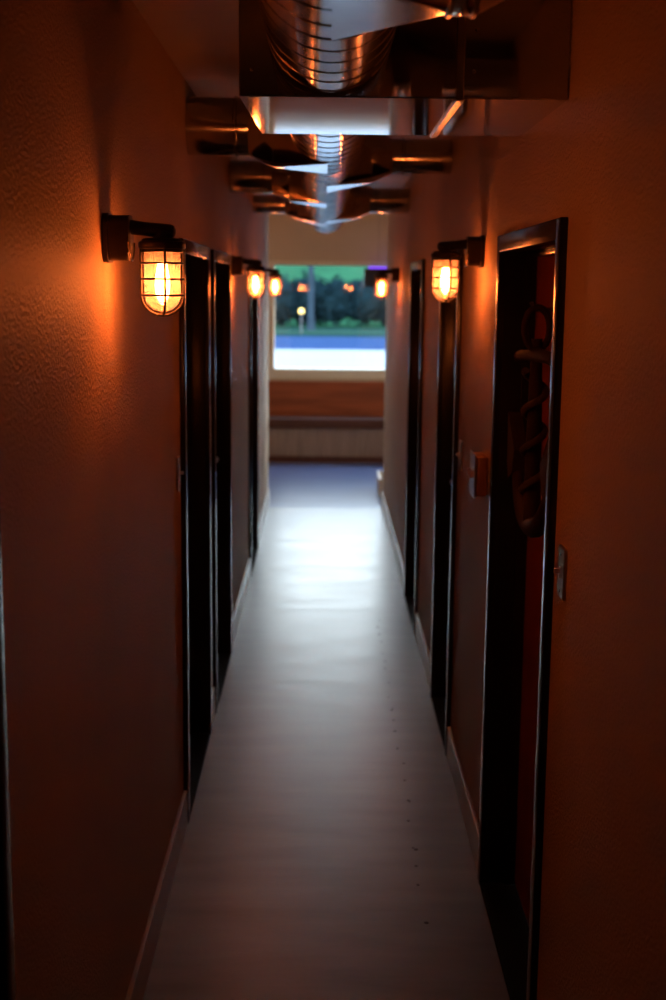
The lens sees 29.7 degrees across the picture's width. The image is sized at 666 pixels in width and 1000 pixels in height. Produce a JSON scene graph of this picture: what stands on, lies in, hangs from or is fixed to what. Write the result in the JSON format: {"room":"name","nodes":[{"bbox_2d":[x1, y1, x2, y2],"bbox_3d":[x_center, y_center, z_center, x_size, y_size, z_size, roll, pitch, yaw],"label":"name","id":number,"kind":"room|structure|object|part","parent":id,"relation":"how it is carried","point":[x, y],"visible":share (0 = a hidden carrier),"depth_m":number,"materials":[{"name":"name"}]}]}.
{"room":"hallway","nodes":[
{"label":"hallway","id":0,"kind":"room"},
{"bbox_2d":[0,0,268,999],"bbox_3d":[-0.604,-0.160,4.558,0.150,2.634,13.450,1,10,0],"label":"wall","id":1,"kind":"structure","parent":0,"point":[93,104],"depth_m":2.70,"materials":[{"name":"paint"}]},
{"bbox_2d":[0,538,15,999],"bbox_3d":[-0.575,0.642,1.443,0.168,2.085,1.000,1,10,0],"label":"door","id":2,"kind":"structure","parent":1,"relation":"in","point":[7,948],"depth_m":1.90,"materials":[{"name":"wood"}]},
{"bbox_2d":[101,213,185,316],"bbox_3d":[-0.421,-0.526,2.819,0.180,0.227,0.105,1,10,0],"label":"wall lamp","id":3,"kind":"object","parent":1,"relation":"attached to","point":[118,232],"visible":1,"depth_m":2.79,"materials":[{"name":"brown metal"}]},
{"bbox_3d":[-0.406,-0.606,2.806,0.110,0.050,0.048,1,10,0],"label":"arm","id":4,"kind":"part","parent":3,"relation":"part of","materials":[{"name":"brown metal"}]},
{"bbox_2d":[155,252,169,261],"bbox_3d":[-0.383,-0.543,2.816,0.034,0.024,0.034,1,10,0],"label":"socket","id":5,"kind":"object","parent":3,"relation":"attached to","point":[158,255],"depth_m":2.80,"materials":[{"name":"orange plastic"}]},
{"bbox_2d":[144,252,180,311],"bbox_3d":[-0.384,-0.491,2.825,0.082,0.134,0.082,1,10,0],"label":"glass jar","id":6,"kind":"object","parent":3,"relation":"on","point":[162,259],"depth_m":2.83,"materials":[{"name":"glass"}]},
{"bbox_3d":[-0.384,-0.492,2.825,0.034,0.092,0.034,1,10,0],"label":"bulb","id":7,"kind":"part","parent":3,"relation":"part of","materials":[{"name":"orange"}]},
{"bbox_2d":[176,455,183,491],"bbox_3d":[-0.516,-0.088,4.241,0.022,0.116,0.072,1,10,0],"label":"light switch","id":8,"kind":"object","parent":1,"relation":"attached to","point":[179,472],"visible":1,"depth_m":4.21,"materials":[{"name":"beige plastic"}]},
{"bbox_2d":[176,455,180,491],"bbox_3d":[-0.523,-0.089,4.240,0.008,0.116,0.072,1,10,0],"label":"switch plate","id":9,"kind":"object","parent":8,"relation":"attached to","point":[178,467],"depth_m":4.21,"materials":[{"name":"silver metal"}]},
{"bbox_2d":[179,238,211,823],"bbox_3d":[-0.599,0.068,4.859,0.168,2.085,0.970,1,10,0],"label":"door","id":10,"kind":"structure","parent":1,"relation":"in","point":[194,314],"depth_m":5.22,"materials":[{"name":"wood"}]},
{"bbox_2d":[125,488,269,999],"bbox_3d":[-0.535,1.074,4.766,0.014,0.132,13.449,1,10,0],"label":"baseboard","id":11,"kind":"structure","parent":1,"relation":"attached to","point":[139,979],"depth_m":3.96,"materials":[{"name":"paint"}]},
{"bbox_2d":[210,249,231,713],"bbox_3d":[-0.608,-0.131,6.043,0.168,2.085,0.990,1,10,0],"label":"door","id":12,"kind":"structure","parent":1,"relation":"in","point":[220,262],"depth_m":6.41,"materials":[{"name":"wood"}]},
{"bbox_2d":[231,255,265,298],"bbox_3d":[-0.448,-1.188,6.693,0.180,0.227,0.105,1,10,0],"label":"wall lamp","id":13,"kind":"object","parent":1,"relation":"attached to","point":[237,262],"visible":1,"depth_m":6.67,"materials":[{"name":"yellow glass"}]},
{"bbox_3d":[-0.433,-1.268,6.679,0.110,0.050,0.048,1,10,0],"label":"arm","id":14,"kind":"part","parent":13,"relation":"part of","materials":[{"name":"brown metal"}]},
{"bbox_2d":[248,272,263,296],"bbox_3d":[-0.411,-1.153,6.699,0.082,0.134,0.082,1,10,0],"label":"glass jar","id":15,"kind":"object","parent":13,"relation":"on","point":[255,282],"depth_m":6.70,"materials":[{"name":"glass"}]},
{"bbox_3d":[-0.411,-1.154,6.699,0.034,0.092,0.034,1,10,0],"label":"bulb","id":16,"kind":"part","parent":13,"relation":"part of","materials":[{"name":"orange"}]},
{"bbox_2d":[248,265,258,575],"bbox_3d":[-0.627,-0.586,8.745,0.168,2.085,0.930,1,10,0],"label":"door","id":17,"kind":"structure","parent":1,"relation":"in","point":[253,304],"depth_m":9.08,"materials":[{"name":"wood"}]},
{"bbox_2d":[259,266,281,296],"bbox_3d":[-0.467,-1.629,9.356,0.180,0.227,0.105,1,10,0],"label":"wall lamp","id":18,"kind":"object","parent":1,"relation":"attached to","point":[274,273],"visible":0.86,"depth_m":9.33,"materials":[{"name":"yellow glass"}]},
{"bbox_3d":[-0.452,-1.708,9.343,0.110,0.050,0.048,1,10,0],"label":"arm","id":19,"kind":"part","parent":18,"relation":"part of","materials":[{"name":"brown metal"}]},
{"bbox_2d":[270,277,280,294],"bbox_3d":[-0.430,-1.594,9.363,0.082,0.134,0.082,1,10,0],"label":"glass jar","id":20,"kind":"object","parent":18,"relation":"on","point":[275,279],"depth_m":9.35,"materials":[{"name":"glass"}]},
{"bbox_2d":[132,0,441,194],"bbox_3d":[0.005,-1.683,4.204,1.334,0.500,13.650,1,10,0],"label":"ceiling","id":21,"kind":"structure","parent":0,"point":[200,37],"depth_m":3.70,"materials":[{"name":"paint"}]},
{"bbox_2d":[185,96,452,232],"bbox_3d":[-0.016,-1.690,6.640,1.030,0.284,6.484,1,10,0],"label":"spiral duct","id":22,"kind":"object","parent":21,"relation":"attached to","point":[319,180],"visible":0.78,"depth_m":5.33,"materials":[{"name":"metal"}]},
{"bbox_2d":[258,0,504,93],"bbox_3d":[0.203,-0.731,0.945,0.674,0.290,3.704,1,10,0],"label":"spiral duct","id":23,"kind":"object","parent":21,"relation":"attached to","point":[322,46],"visible":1,"depth_m":2.19,"materials":[{"name":"metal"}]},
{"bbox_2d":[239,0,571,137],"bbox_3d":[0.157,-1.092,3.108,0.735,0.297,0.688,1,10,0],"label":"box","id":24,"kind":"object","parent":21,"relation":"attached to","point":[501,71],"visible":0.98,"depth_m":2.79,"materials":[{"name":"silver metal"}]},
{"bbox_2d":[143,462,509,999],"bbox_3d":[0.137,0.986,6.327,7.200,0.202,16.950,1,10,0],"label":"floor","id":25,"kind":"structure","parent":0,"point":[326,852],"depth_m":4.73,"materials":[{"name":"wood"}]},
{"bbox_2d":[268,381,384,462],"bbox_3d":[-0.014,-0.883,14.165,5.000,0.885,0.430,1,10,0],"label":"bench","id":26,"kind":"object","parent":25,"relation":"on","point":[309,421],"visible":0.21,"depth_m":14.05,"materials":[{"name":"red wood"}]},
{"bbox_3d":[-0.013,-0.876,14.137,5.000,0.102,0.373,1,10,0],"label":"seat","id":27,"kind":"part","parent":26,"relation":"part of","materials":[{"name":"brown wood"}]},
{"bbox_3d":[-0.015,-0.645,14.033,5.000,0.320,0.030,1,10,0],"label":"panel","id":28,"kind":"part","parent":26,"relation":"part of","materials":[{"name":"brown wood"}]},
{"bbox_3d":[-0.013,-1.136,14.313,5.000,0.435,0.055,1,10,0],"label":"backrest","id":29,"kind":"part","parent":26,"relation":"part of","materials":[{"name":"red wood"}]},
{"bbox_2d":[376,471,382,496],"bbox_3d":[0.581,-0.154,12.030,0.311,0.169,0.546,1,10,0],"label":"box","id":30,"kind":"object","parent":25,"relation":"on","point":[379,473],"visible":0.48,"depth_m":11.86,"materials":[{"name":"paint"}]},
{"bbox_2d":[268,213,387,381],"bbox_3d":[0.095,-1.977,14.301,7.100,3.000,0.160,1,10,0],"label":"wall","id":31,"kind":"structure","parent":0,"point":[288,241],"depth_m":14.07,"materials":[{"name":"paint"}]},
{"bbox_2d":[268,261,386,378],"bbox_3d":[1.065,-2.035,14.289,3.612,1.318,0.178,1,10,0],"label":"window","id":32,"kind":"structure","parent":31,"relation":"in","point":[295,373],"depth_m":14.28,"materials":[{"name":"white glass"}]},
{"bbox_2d":[269,218,387,222],"bbox_3d":[0.108,-3.119,14.021,6.800,0.035,0.014,1,10,0],"label":"trim","id":33,"kind":"structure","parent":31,"relation":"attached to","point":[270,219],"depth_m":14.02,"materials":[{"name":"paint"}]},
{"bbox_2d":[383,0,665,999],"bbox_3d":[0.581,-0.137,4.494,0.150,2.634,13.300,1,10,0],"label":"wall","id":34,"kind":"structure","parent":0,"point":[597,161],"depth_m":2.54,"materials":[{"name":"paint"}]},
{"bbox_2d":[375,267,399,298],"bbox_3d":[0.390,-1.567,9.069,0.180,0.227,0.105,1,10,0],"label":"wall lamp","id":35,"kind":"object","parent":34,"relation":"attached to","point":[395,272],"visible":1,"depth_m":9.04,"materials":[{"name":"yellow glass"}]},
{"bbox_3d":[0.352,-1.533,9.074,0.034,0.092,0.034,1,10,0],"label":"bulb","id":36,"kind":"part","parent":35,"relation":"part of","materials":[{"name":"orange"}]},
{"bbox_2d":[376,279,386,296],"bbox_3d":[0.352,-1.532,9.074,0.082,0.134,0.082,1,10,0],"label":"glass jar","id":37,"kind":"object","parent":35,"relation":"on","point":[381,282],"depth_m":9.07,"materials":[{"name":"glass"}]},
{"bbox_3d":[0.376,-1.646,9.055,0.110,0.050,0.048,1,10,0],"label":"arm","id":38,"kind":"part","parent":35,"relation":"part of","materials":[{"name":"brown metal"}]},
{"bbox_2d":[404,259,425,634],"bbox_3d":[0.549,-0.343,7.369,0.168,2.085,0.940,1,10,0],"label":"door","id":39,"kind":"structure","parent":34,"relation":"in","point":[417,268],"depth_m":7.71,"materials":[{"name":"wood"}]},
{"bbox_2d":[381,492,478,872],"bbox_3d":[0.486,1.096,4.701,0.014,0.132,13.299,1,10,0],"label":"baseboard","id":40,"kind":"structure","parent":34,"relation":"attached to","point":[471,823],"depth_m":5.01,"materials":[{"name":"paint"}]},
{"bbox_2d":[430,249,463,755],"bbox_3d":[0.562,-0.022,5.466,0.168,2.085,0.800,1,10,0],"label":"door","id":41,"kind":"structure","parent":34,"relation":"in","point":[450,313],"depth_m":5.76,"materials":[{"name":"wood"}]},
{"bbox_2d":[431,235,484,301],"bbox_3d":[0.423,-0.791,4.301,0.180,0.227,0.105,1,10,0],"label":"wall lamp","id":42,"kind":"object","parent":34,"relation":"attached to","point":[474,246],"visible":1,"depth_m":4.27,"materials":[{"name":"brown metal"}]},
{"bbox_3d":[0.386,-0.758,4.307,0.034,0.092,0.034,1,10,0],"label":"bulb","id":43,"kind":"part","parent":42,"relation":"part of","materials":[{"name":"orange"}]},
{"bbox_2d":[441,260,449,265],"bbox_3d":[0.386,-0.809,4.298,0.034,0.024,0.034,1,10,0],"label":"socket","id":44,"kind":"object","parent":42,"relation":"attached to","point":[443,262],"depth_m":4.28,"materials":[{"name":"orange plastic"}]},
{"bbox_2d":[433,260,457,298],"bbox_3d":[0.386,-0.757,4.307,0.082,0.134,0.082,1,10,0],"label":"glass jar","id":45,"kind":"object","parent":42,"relation":"on","point":[445,277],"depth_m":4.31,"materials":[{"name":"glass"}]},
{"bbox_3d":[0.410,-0.871,4.288,0.110,0.050,0.048,1,10,0],"label":"arm","id":46,"kind":"part","parent":42,"relation":"part of","materials":[{"name":"brown metal"}]},
{"bbox_2d":[456,440,462,470],"bbox_3d":[0.491,-0.174,4.903,0.022,0.116,0.072,1,10,0],"label":"light switch","id":47,"kind":"object","parent":34,"relation":"attached to","point":[460,454],"visible":1,"depth_m":4.87,"materials":[{"name":"beige plastic"}]},
{"bbox_2d":[467,450,487,498],"bbox_3d":[0.479,-0.086,4.177,0.058,0.145,0.140,1,10,0],"label":"switch box","id":48,"kind":"object","parent":34,"relation":"attached to","point":[477,472],"visible":1,"depth_m":4.12,"materials":[{"name":"brown"}]},
{"bbox_3d":[0.465,-0.086,4.177,0.006,0.145,0.140,1,10,0],"label":"plate","id":49,"kind":"part","parent":48,"relation":"part of","materials":[{"name":"beige plastic"}]},
{"bbox_2d":[477,217,567,999],"bbox_3d":[0.576,0.312,3.479,0.168,2.085,1.030,1,10,0],"label":"door","id":50,"kind":"structure","parent":34,"relation":"in","point":[532,260],"depth_m":3.84,"materials":[{"name":"wood"}]},
{"bbox_2d":[507,302,552,537],"bbox_3d":[0.557,-0.215,3.398,0.109,0.636,0.705,1,10,0],"label":"ornament","id":51,"kind":"object","parent":50,"relation":"hanging from","point":[523,451],"visible":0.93,"depth_m":3.39,"materials":[{"name":"brown wood"}]},
{"bbox_3d":[0.544,-0.008,3.431,0.055,0.215,0.620,1,10,0],"label":"arm","id":52,"kind":"part","parent":51,"relation":"part of","materials":[{"name":"brown wood"}]},
{"bbox_2d":[554,544,567,600],"bbox_3d":[0.506,0.162,2.814,0.022,0.116,0.072,1,10,0],"label":"light switch","id":53,"kind":"object","parent":34,"relation":"attached to","point":[561,571],"visible":1,"depth_m":2.80,"materials":[{"name":"beige plastic"}]},
{"bbox_3d":[0.123,-3.247,12.359,7.200,0.150,3.650,1,10,0],"label":"ceiling","id":54,"kind":"structure","parent":0,"visible":0},
{"bbox_2d":[363,243,386,286],"bbox_3d":[0.636,-2.889,13.924,0.580,1.045,0.070,1,10,0],"label":"sign box","id":55,"kind":"object","parent":54,"relation":"hanging from","point":[370,272],"visible":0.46,"depth_m":13.95,"materials":[{"name":"black plastic"}]},
{"label":"outside","id":56,"kind":"structure","parent":0,"visible":0},
{"bbox_2d":[275,327,385,336],"bbox_3d":[-0.446,-7.948,60.265,120.000,0.360,10.500,1,10,0],"label":"grass verge","id":57,"kind":"structure","parent":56,"point":[276,328],"depth_m":59.79,"materials":[{"name":"green plant"}]},
{"bbox_2d":[299,309,303,332],"bbox_3d":[-1.450,-8.176,57.431,0.240,1.130,0.240,1,10,0],"label":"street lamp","id":58,"kind":"object","parent":57,"relation":"on","point":[301,311],"visible":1,"depth_m":57.38,"materials":[{"name":"grey"}]},
{"bbox_3d":[-1.451,-8.072,57.448,0.079,0.920,0.079,1,10,0],"label":"post","id":59,"kind":"part","parent":58,"relation":"part of","materials":[{"name":"grey metal"}]},
{"bbox_2d":[307,266,314,329],"bbox_3d":[-1.062,-12.650,60.200,5.545,9.048,5.537,3,10,13],"label":"tree","id":60,"kind":"object","parent":57,"relation":"on","point":[310,319],"visible":0.02,"depth_m":60.61,"materials":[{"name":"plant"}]},
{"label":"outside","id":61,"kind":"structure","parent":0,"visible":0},
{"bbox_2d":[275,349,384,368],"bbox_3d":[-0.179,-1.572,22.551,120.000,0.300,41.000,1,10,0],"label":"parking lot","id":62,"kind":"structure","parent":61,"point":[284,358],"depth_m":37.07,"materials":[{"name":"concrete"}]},
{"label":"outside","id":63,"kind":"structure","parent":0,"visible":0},
{"bbox_2d":[275,336,385,349],"bbox_3d":[-0.366,-6.000,48.931,120.000,0.280,12.500,1,10,0],"label":"road","id":64,"kind":"structure","parent":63,"point":[281,342],"depth_m":48.44,"materials":[{"name":"asphalt"}]},
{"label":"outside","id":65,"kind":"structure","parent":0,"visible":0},
{"bbox_2d":[275,331,385,333],"bbox_3d":[-0.434,-7.684,58.636,120.000,0.380,1.000,1,10,0],"label":"footpath","id":66,"kind":"structure","parent":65,"point":[366,332],"depth_m":58.13,"materials":[{"name":"grey concrete"}]},
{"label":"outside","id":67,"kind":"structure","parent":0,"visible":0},
{"bbox_2d":[275,265,385,327],"bbox_3d":[-0.675,-17.128,96.493,120.000,5.880,64.000,1,10,0],"label":"ground","id":68,"kind":"structure","parent":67,"point":[348,273],"depth_m":93.85,"materials":[{"name":"green plant"}]},
{"bbox_2d":[275,269,385,325],"bbox_3d":[-0.568,-10.700,66.615,24.644,3.026,3.589,1,10,0],"label":"trees","id":69,"kind":"object","parent":68,"relation":"on","point":[334,301],"visible":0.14,"depth_m":65.98,"materials":[{"name":"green plant"}]}
]}

